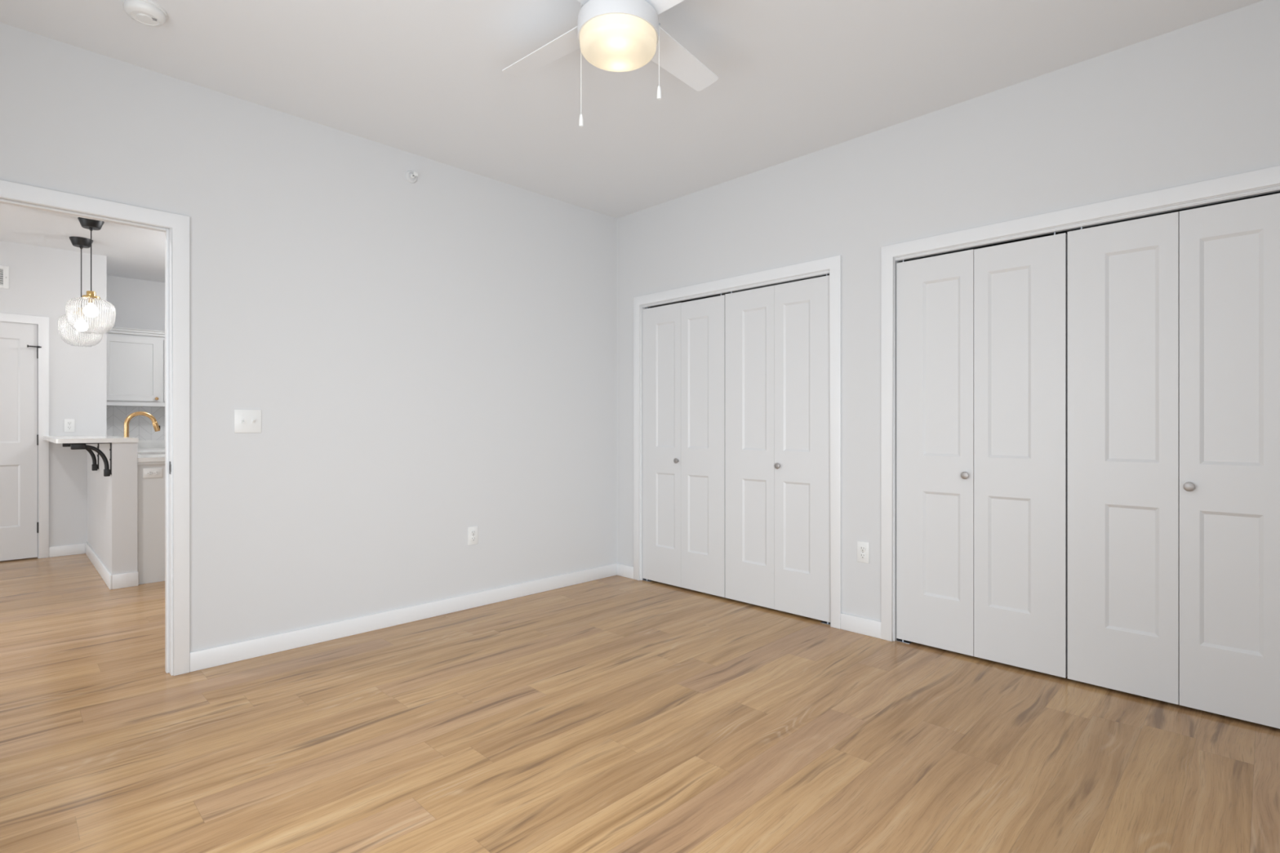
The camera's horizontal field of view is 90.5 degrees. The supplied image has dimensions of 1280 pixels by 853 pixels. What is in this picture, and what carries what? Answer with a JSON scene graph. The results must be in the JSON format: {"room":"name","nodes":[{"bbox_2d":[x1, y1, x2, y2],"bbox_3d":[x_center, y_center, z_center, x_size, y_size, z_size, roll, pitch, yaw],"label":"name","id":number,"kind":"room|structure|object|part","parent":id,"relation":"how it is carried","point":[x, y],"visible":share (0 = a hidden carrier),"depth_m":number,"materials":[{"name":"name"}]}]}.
{"room":"empty bedroom","nodes":[
{"label":"empty bedroom","id":0,"kind":"room"},
{"bbox_2d":[0,240,106,558],"bbox_3d":[-6.606,-0.210,4.741,0.955,2.700,3.943,0,0,45],"label":"wall","id":1,"kind":"structure","parent":0,"point":[42,280],"depth_m":5.61,"materials":[{"name":"white paint"}]},
{"bbox_2d":[0,265,8,288],"bbox_3d":[-5.451,-1.255,5.220,0.010,0.190,0.370,0,0,45],"label":"air vent","id":2,"kind":"object","parent":1,"relation":"in","point":[4,270],"visible":1,"depth_m":5.33,"materials":[{"name":"white plastic"}]},
{"bbox_2d":[0,321,41,560],"bbox_3d":[-5.453,0.123,5.212,0.092,2.010,0.781,0,0,45],"label":"door","id":3,"kind":"structure","parent":1,"relation":"in","point":[19,348],"depth_m":5.40,"materials":[{"name":"white paint"}]},
{"bbox_2d":[0,312,48,558],"bbox_3d":[-5.461,0.094,5.205,0.016,2.092,0.900,0,0,45],"label":"door frame","id":4,"kind":"structure","parent":1,"relation":"attached to","point":[42,322],"depth_m":5.49,"materials":[{"name":"white paint"}]},
{"bbox_2d":[48,543,85,557],"bbox_3d":[-5.061,1.095,5.610,0.013,0.090,0.239,0,0,45],"label":"baseboard","id":5,"kind":"structure","parent":1,"relation":"attached to","point":[73,549],"depth_m":5.61,"materials":[{"name":"white paint"}]},
{"bbox_2d":[64,418,75,431],"bbox_3d":[-5.053,-0.009,5.621,0.009,0.114,0.070,0,0,45],"label":"wall outlet","id":6,"kind":"object","parent":1,"relation":"attached to","point":[69,424],"visible":1,"depth_m":5.62,"materials":[{"name":"white plastic"}]},
{"bbox_2d":[66,422,71,429],"bbox_3d":[-5.051,-0.009,5.620,0.002,0.067,0.033,0,0,45],"label":"receptacle","id":7,"kind":"object","parent":6,"relation":"attached to","point":[68,424],"depth_m":5.62,"materials":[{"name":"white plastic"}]},
{"bbox_2d":[0,203,164,282],"bbox_3d":[-4.056,-1.630,4.681,4.980,0.140,7.450,0,0,45],"label":"ceiling","id":8,"kind":"structure","parent":0,"point":[131,251],"depth_m":5.25,"materials":[{"name":"white paint"}]},
{"bbox_2d":[58,236,102,343],"bbox_3d":[-4.650,-1.115,5.282,0.289,0.890,0.289,0,0,45],"label":"pendant lamp","id":9,"kind":"object","parent":8,"relation":"hanging from","point":[81,325],"visible":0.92,"depth_m":5.26,"materials":[{"name":"black metal"}]},
{"bbox_3d":[-4.650,-1.233,5.282,0.007,0.498,0.007,0,0,45],"label":"cord","id":10,"kind":"part","parent":9,"relation":"part of","materials":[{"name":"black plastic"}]},
{"bbox_3d":[-4.650,-0.843,5.282,0.090,0.106,0.090,0,0,45],"label":"bulb","id":11,"kind":"part","parent":9,"relation":"part of","materials":[{"name":"white glass"}]},
{"bbox_2d":[78,314,84,319],"bbox_3d":[-4.650,-0.914,5.282,0.036,0.035,0.036,0,0,45],"label":"bulb socket","id":12,"kind":"object","parent":9,"relation":"attached to","point":[80,316],"depth_m":5.27,"materials":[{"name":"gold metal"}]},
{"bbox_2d":[66,217,114,331],"bbox_3d":[-4.146,-1.133,4.795,0.289,0.855,0.289,0,0,45],"label":"pendant lamp","id":13,"kind":"object","parent":8,"relation":"hanging from","point":[90,310],"visible":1,"depth_m":4.77,"materials":[{"name":"black"}]},
{"bbox_3d":[-4.146,-0.836,4.795,0.289,0.262,0.289,0,0,45],"label":"lamp shade","id":14,"kind":"part","parent":13,"relation":"part of","materials":[{"name":"clear glass"}]},
{"bbox_3d":[-4.146,-1.250,4.795,0.007,0.463,0.007,0,0,45],"label":"cord","id":15,"kind":"part","parent":13,"relation":"part of","materials":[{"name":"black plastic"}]},
{"bbox_3d":[-4.146,-0.878,4.795,0.090,0.106,0.090,0,0,45],"label":"bulb","id":16,"kind":"part","parent":13,"relation":"part of","materials":[{"name":"white glass"}]},
{"bbox_2d":[88,297,93,303],"bbox_3d":[-4.146,-0.950,4.795,0.036,0.035,0.036,0,0,45],"label":"bulb socket","id":17,"kind":"object","parent":13,"relation":"attached to","point":[91,300],"depth_m":4.78,"materials":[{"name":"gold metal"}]},
{"bbox_2d":[87,442,137,575],"bbox_3d":[-4.285,0.626,5.127,1.795,1.027,0.142,0,0,45],"label":"wall","id":18,"kind":"structure","parent":0,"point":[112,500],"depth_m":4.52,"materials":[{"name":"white paint"}]},
{"bbox_2d":[62,443,98,471],"bbox_3d":[-4.376,0.231,4.961,0.038,0.236,0.222,0,0,45],"label":"bracket","id":19,"kind":"object","parent":18,"relation":"attached to","point":[95,467],"visible":0.61,"depth_m":5.01,"materials":[{"name":"black metal"}]},
{"bbox_3d":[-4.374,0.231,4.963,0.024,0.209,0.194,0,0,45],"label":"curved arm","id":20,"kind":"part","parent":19,"relation":"part of","materials":[{"name":"black metal"}]},
{"bbox_3d":[-4.300,0.229,5.037,0.038,0.219,0.006,0,0,45],"label":"wall plate","id":21,"kind":"part","parent":19,"relation":"part of","materials":[{"name":"black metal"}]},
{"bbox_2d":[68,442,111,476],"bbox_3d":[-3.794,0.231,4.383,0.038,0.236,0.222,0,0,45],"label":"bracket","id":22,"kind":"object","parent":18,"relation":"attached to","point":[107,472],"visible":1,"depth_m":4.42,"materials":[{"name":"black metal"}]},
{"bbox_3d":[-3.794,0.116,4.383,0.038,0.006,0.222,0,0,45],"label":"plate","id":23,"kind":"part","parent":22,"relation":"part of","materials":[{"name":"black"}]},
{"bbox_3d":[-3.792,0.231,4.385,0.024,0.209,0.194,0,0,45],"label":"curved arm","id":24,"kind":"part","parent":22,"relation":"part of","materials":[{"name":"black metal"}]},
{"bbox_3d":[-3.718,0.229,4.460,0.038,0.219,0.006,0,0,45],"label":"wall plate","id":25,"kind":"part","parent":22,"relation":"part of","materials":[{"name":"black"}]},
{"bbox_2d":[43,435,138,443],"bbox_3d":[-4.383,0.098,5.023,1.803,0.030,0.435,0,0,45],"label":"countertop","id":26,"kind":"structure","parent":18,"relation":"on","point":[55,439],"depth_m":4.47,"materials":[{"name":"white stone"}]},
{"bbox_2d":[85,542,138,589],"bbox_3d":[-4.279,1.090,5.115,1.795,0.100,0.159,0,0,45],"label":"baseboard","id":27,"kind":"structure","parent":18,"relation":"attached to","point":[126,580],"depth_m":4.52,"materials":[{"name":"white paint"}]},
{"bbox_2d":[106,275,164,331],"bbox_3d":[-4.416,-0.210,7.696,0.100,2.700,3.577,0,0,45],"label":"wall","id":28,"kind":"structure","parent":0,"point":[138,304],"depth_m":6.70,"materials":[{"name":"white paint"}]},
{"bbox_2d":[106,326,164,407],"bbox_3d":[-5.071,-0.599,6.698,0.376,0.778,0.997,0,0,45],"label":"upper cabinet","id":29,"kind":"object","parent":28,"relation":"attached to","point":[135,357],"visible":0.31,"depth_m":6.43,"materials":[{"name":"white paint"}]},
{"bbox_3d":[-5.071,-0.959,6.698,0.376,0.058,0.997,0,0,45],"label":"crown","id":30,"kind":"part","parent":29,"relation":"part of","materials":[{"name":"white paint"}]},
{"bbox_3d":[-4.789,-0.583,6.769,0.019,0.645,0.462,0,0,45],"label":"door","id":31,"kind":"part","parent":29,"relation":"part of","materials":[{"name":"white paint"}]},
{"bbox_2d":[106,406,164,440],"bbox_3d":[-5.201,-0.032,6.827,0.008,0.360,0.997,0,0,45],"label":"tile backsplash","id":32,"kind":"structure","parent":28,"relation":"attached to","point":[140,427],"depth_m":6.71,"materials":[{"name":"white tile"}]},
{"bbox_2d":[137,440,164,449],"bbox_3d":[-4.981,0.202,6.609,0.630,0.108,0.997,0,0,45],"label":"countertop","id":33,"kind":"structure","parent":28,"relation":"attached to","point":[149,444],"depth_m":6.76,"materials":[{"name":"white stone"}]},
{"bbox_2d":[0,22,617,652],"bbox_3d":[-1.629,-0.230,3.505,0.120,2.740,4.200,0,0,45],"label":"wall","id":34,"kind":"structure","parent":0,"point":[433,358],"depth_m":3.47,"materials":[{"name":"white paint"}]},
{"bbox_2d":[0,179,190,675],"bbox_3d":[-2.467,0.084,2.650,0.136,2.113,0.951,0,0,45],"label":"door frame","id":35,"kind":"structure","parent":34,"relation":"attached to","point":[176,228],"depth_m":2.91,"materials":[{"name":"white paint"}]},
{"bbox_2d":[168,461,171,474],"bbox_3d":[-2.157,0.190,2.914,0.040,0.058,0.003,0,0,45],"label":"strike plate","id":36,"kind":"object","parent":34,"relation":"attached to","point":[170,464],"visible":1,"depth_m":2.91,"materials":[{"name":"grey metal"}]},
{"bbox_2d":[234,409,261,432],"bbox_3d":[-1.921,-0.026,3.112,0.020,0.114,0.116,0,0,45],"label":"light switch","id":37,"kind":"object","parent":34,"relation":"attached to","point":[245,420],"visible":1,"depth_m":3.11,"materials":[{"name":"white plastic"}]},
{"bbox_2d":[190,563,617,671],"bbox_3d":[-1.132,1.095,3.912,0.013,0.090,2.722,0,0,45],"label":"baseboard","id":38,"kind":"structure","parent":34,"relation":"attached to","point":[249,649],"depth_m":3.56,"materials":[{"name":"white paint"}]},
{"bbox_2d":[404,170,417,183],"bbox_3d":[-1.317,-1.460,3.691,0.062,0.072,0.072,0,0,45],"label":"sprinkler head","id":39,"kind":"object","parent":34,"relation":"attached to","point":[411,176],"visible":1,"depth_m":3.69},
{"bbox_2d":[467,525,478,545],"bbox_3d":[-1.051,0.687,3.996,0.009,0.114,0.070,0,0,45],"label":"wall outlet","id":40,"kind":"object","parent":34,"relation":"attached to","point":[473,531],"visible":1,"depth_m":3.99,"materials":[{"name":"white plastic"}]},
{"bbox_2d":[471,529,475,535],"bbox_3d":[-1.049,0.667,3.994,0.003,0.034,0.034,0,0,45],"label":"receptacle","id":41,"kind":"object","parent":40,"relation":"attached to","point":[473,531],"depth_m":3.99,"materials":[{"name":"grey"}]},
{"bbox_2d":[471,536,475,541],"bbox_3d":[-1.049,0.707,3.994,0.003,0.034,0.034,0,0,45],"label":"receptacle","id":42,"kind":"object","parent":40,"relation":"attached to","point":[473,538],"depth_m":3.99,"materials":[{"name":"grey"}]},
{"bbox_2d":[0,0,1262,218],"bbox_3d":[0.302,-1.650,2.116,4.820,0.100,4.950,0,0,45],"label":"ceiling","id":43,"kind":"structure","parent":0,"point":[425,78],"depth_m":2.81,"materials":[{"name":"white paint"}]},
{"bbox_2d":[122,0,167,26],"bbox_3d":[-1.891,-1.578,2.425,0.136,0.044,0.136,0,0,45],"label":"smoke detector","id":44,"kind":"object","parent":43,"relation":"attached to","point":[148,12],"visible":1,"depth_m":2.40,"materials":[{"name":"white plastic"}]},
{"bbox_2d":[502,0,718,127],"bbox_3d":[-0.075,-1.333,2.199,0.873,0.534,0.873,0,0,-6],"label":"ceiling fan","id":45,"kind":"object","parent":43,"relation":"hanging from","point":[611,35],"visible":1,"depth_m":2.19,"materials":[{"name":"white metal"}]},
{"bbox_3d":[-0.337,-1.422,2.412,0.475,0.028,0.130,0,0,39],"label":"blade","id":46,"kind":"part","parent":45,"relation":"part of","materials":[{"name":"white"}]},
{"bbox_3d":[-0.209,-1.231,2.254,0.003,0.251,0.003,0,0,45],"label":"pull chain","id":47,"kind":"part","parent":45,"relation":"part of","materials":[{"name":"white plastic"}]},
{"bbox_3d":[-0.289,-1.422,1.938,0.130,0.028,0.475,0,0,39],"label":"blade","id":48,"kind":"part","parent":45,"relation":"part of","materials":[{"name":"white"}]},
{"bbox_3d":[-0.075,-1.317,2.199,0.267,0.065,0.267,0,0,45],"label":"lamp shade","id":49,"kind":"part","parent":45,"relation":"part of","materials":[{"name":"white glass"}]},
{"bbox_3d":[0.066,-1.287,2.199,0.003,0.219,0.003,0,0,45],"label":"pull chain","id":50,"kind":"part","parent":45,"relation":"part of","materials":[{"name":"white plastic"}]},
{"bbox_3d":[0.186,-1.422,1.986,0.475,0.028,0.130,0,0,39],"label":"blade","id":51,"kind":"part","parent":45,"relation":"part of","materials":[{"name":"white"}]},
{"bbox_3d":[0.138,-1.422,2.461,0.130,0.028,0.475,0,0,39],"label":"blade","id":52,"kind":"part","parent":45,"relation":"part of","materials":[{"name":"white"}]},
{"bbox_2d":[0,553,1279,852],"bbox_3d":[-2.328,1.190,3.001,9.800,0.100,7.500,0,0,45],"label":"floor","id":53,"kind":"structure","parent":0,"point":[615,713],"depth_m":2.29,"materials":[{"name":"brown wood"}]},
{"bbox_2d":[137,461,164,584],"bbox_3d":[-3.557,0.698,4.944,0.466,0.884,0.624,0,0,45],"label":"dishwasher","id":54,"kind":"object","parent":53,"relation":"on","point":[150,491],"visible":0.37,"depth_m":4.63,"materials":[{"name":"white paint"}]},
{"bbox_2d":[137,448,164,462],"bbox_3d":[-4.124,0.241,5.524,2.115,0.030,0.649,0,0,45],"label":"countertop","id":55,"kind":"structure","parent":54,"relation":"on","point":[149,455],"depth_m":4.88,"materials":[{"name":"white stone"}]},
{"bbox_2d":[124,411,159,437],"bbox_3d":[-4.170,0.050,5.304,0.115,0.352,0.251,0,0,45],"label":"kitchen faucet","id":56,"kind":"object","parent":55,"relation":"on","point":[157,428],"visible":0.76,"depth_m":5.26,"materials":[{"name":"gold metal"}]},
{"bbox_3d":[-3.398,0.267,4.786,0.016,0.022,0.624,0,0,45],"label":"trim rail","id":57,"kind":"part","parent":54,"relation":"part of","materials":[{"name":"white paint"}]},
{"bbox_2d":[142,467,162,478],"bbox_3d":[-3.555,0.340,4.632,0.009,0.070,0.114,0,0,45],"label":"wall outlet","id":58,"kind":"object","parent":54,"relation":"attached to","point":[147,473],"visible":1,"depth_m":4.63,"materials":[{"name":"white plastic"}]},
{"bbox_2d":[146,471,152,475],"bbox_3d":[-3.567,0.340,4.616,0.003,0.034,0.034,0,0,45],"label":"receptacle","id":59,"kind":"object","parent":58,"relation":"attached to","point":[148,473],"depth_m":4.62,"materials":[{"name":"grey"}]},
{"bbox_2d":[153,471,159,475],"bbox_3d":[-3.539,0.340,4.644,0.003,0.034,0.034,0,0,45],"label":"receptacle","id":60,"kind":"object","parent":58,"relation":"attached to","point":[155,473],"depth_m":4.64,"materials":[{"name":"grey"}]},
{"bbox_2d":[820,621,830,625],"bbox_3d":[1.083,1.133,3.673,0.069,0.014,0.032,0,0,45],"label":"pivot bracket","id":61,"kind":"object","parent":53,"relation":"attached to","point":[822,622],"visible":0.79,"depth_m":3.67,"materials":[{"name":"silver metal"}]},
{"bbox_2d":[896,638,911,644],"bbox_3d":[1.398,1.133,3.360,0.069,0.014,0.032,0,0,45],"label":"pivot bracket","id":62,"kind":"object","parent":53,"relation":"attached to","point":[897,639],"visible":0.97,"depth_m":3.36,"materials":[{"name":"silver metal"}]},
{"bbox_2d":[617,0,1279,621],"bbox_3d":[1.490,-0.230,3.297,4.600,2.740,0.100,0,0,45],"label":"wall","id":63,"kind":"structure","parent":0,"point":[1199,101],"depth_m":3.23,"materials":[{"name":"white paint"}]},
{"bbox_2d":[617,563,633,578],"bbox_3d":[-0.107,1.095,4.803,0.187,0.090,0.013,0,0,45],"label":"baseboard","id":64,"kind":"structure","parent":63,"relation":"attached to","point":[624,571],"depth_m":4.80,"materials":[{"name":"white paint"}]},
{"bbox_2d":[642,293,724,597],"bbox_3d":[0.289,0.116,4.440,0.754,2.018,0.062,0,0,45],"label":"door","id":65,"kind":"structure","parent":63,"relation":"in","point":[683,344],"depth_m":4.42,"materials":[{"name":"white paint"}]},
{"bbox_3d":[0.255,0.240,4.449,0.037,0.037,0.028,0,0,45],"label":"knob","id":66,"kind":"part","parent":65,"relation":"part of","materials":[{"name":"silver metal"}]},
{"bbox_2d":[633,255,841,629],"bbox_3d":[0.578,0.088,4.191,1.657,2.104,0.116,0,0,45],"label":"door frame","id":67,"kind":"structure","parent":63,"relation":"attached to","point":[832,266],"depth_m":3.79,"materials":[{"name":"white paint"}]},
{"bbox_2d":[724,274,830,622],"bbox_3d":[0.829,0.116,3.904,0.754,2.018,0.062,0,0,45],"label":"door","id":68,"kind":"structure","parent":63,"relation":"in","point":[777,353],"depth_m":3.89,"materials":[{"name":"white paint"}]},
{"bbox_3d":[0.840,0.240,3.869,0.037,0.037,0.028,0,0,45],"label":"knob","id":69,"kind":"part","parent":68,"relation":"part of","materials":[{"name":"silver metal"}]},
{"bbox_2d":[840,613,880,638],"bbox_3d":[1.216,1.095,3.490,0.236,0.090,0.013,0,0,45],"label":"baseboard","id":70,"kind":"structure","parent":63,"relation":"attached to","point":[864,626],"depth_m":3.48,"materials":[{"name":"white paint"}]},
{"bbox_2d":[857,541,869,563],"bbox_3d":[1.224,0.690,3.484,0.070,0.114,0.009,0,0,45],"label":"wall outlet","id":71,"kind":"object","parent":63,"relation":"attached to","point":[863,548],"visible":1,"depth_m":3.48,"materials":[{"name":"white plastic"}]},
{"bbox_2d":[859,545,866,551],"bbox_3d":[1.222,0.670,3.482,0.034,0.034,0.003,0,0,45],"label":"receptacle","id":72,"kind":"object","parent":71,"relation":"attached to","point":[862,548],"depth_m":3.48,"materials":[{"name":"grey plastic"}]},
{"bbox_2d":[859,552,866,559],"bbox_3d":[1.222,0.710,3.482,0.034,0.034,0.003,0,0,45],"label":"receptacle","id":73,"kind":"object","parent":71,"relation":"attached to","point":[862,555],"depth_m":3.48,"materials":[{"name":"grey plastic"}]},
{"bbox_2d":[896,231,1066,678],"bbox_3d":[1.634,0.116,3.105,0.760,2.018,0.062,0,0,45],"label":"door","id":74,"kind":"structure","parent":63,"relation":"in","point":[981,333],"depth_m":3.07,"materials":[{"name":"white paint"}]},
{"bbox_3d":[1.597,0.240,3.118,0.037,0.037,0.028,0,0,45],"label":"knob","id":75,"kind":"part","parent":74,"relation":"part of","materials":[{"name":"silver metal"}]},
{"bbox_2d":[880,165,1279,641],"bbox_3d":[1.925,0.088,2.854,1.672,2.104,0.116,0,0,45],"label":"door frame","id":76,"kind":"structure","parent":63,"relation":"attached to","point":[1266,180],"depth_m":3.19,"materials":[{"name":"white paint"}]},
{"bbox_2d":[1067,192,1279,728],"bbox_3d":[2.178,0.116,2.565,0.760,2.018,0.062,0,0,45],"label":"door","id":77,"kind":"structure","parent":63,"relation":"in","point":[1174,317],"depth_m":2.57,"materials":[{"name":"white paint"}]},
{"bbox_3d":[2.189,0.240,2.530,0.037,0.037,0.028,0,0,45],"label":"knob","id":78,"kind":"part","parent":77,"relation":"part of","materials":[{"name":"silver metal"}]},
{"bbox_2d":[650,191,1279,635],"bbox_3d":[1.789,-0.230,3.599,4.600,2.740,0.750,0,0,45],"label":"wall","id":79,"kind":"structure","parent":0,"point":[1067,231],"depth_m":3.45,"materials":[{"name":"grey paint"}]}
]}

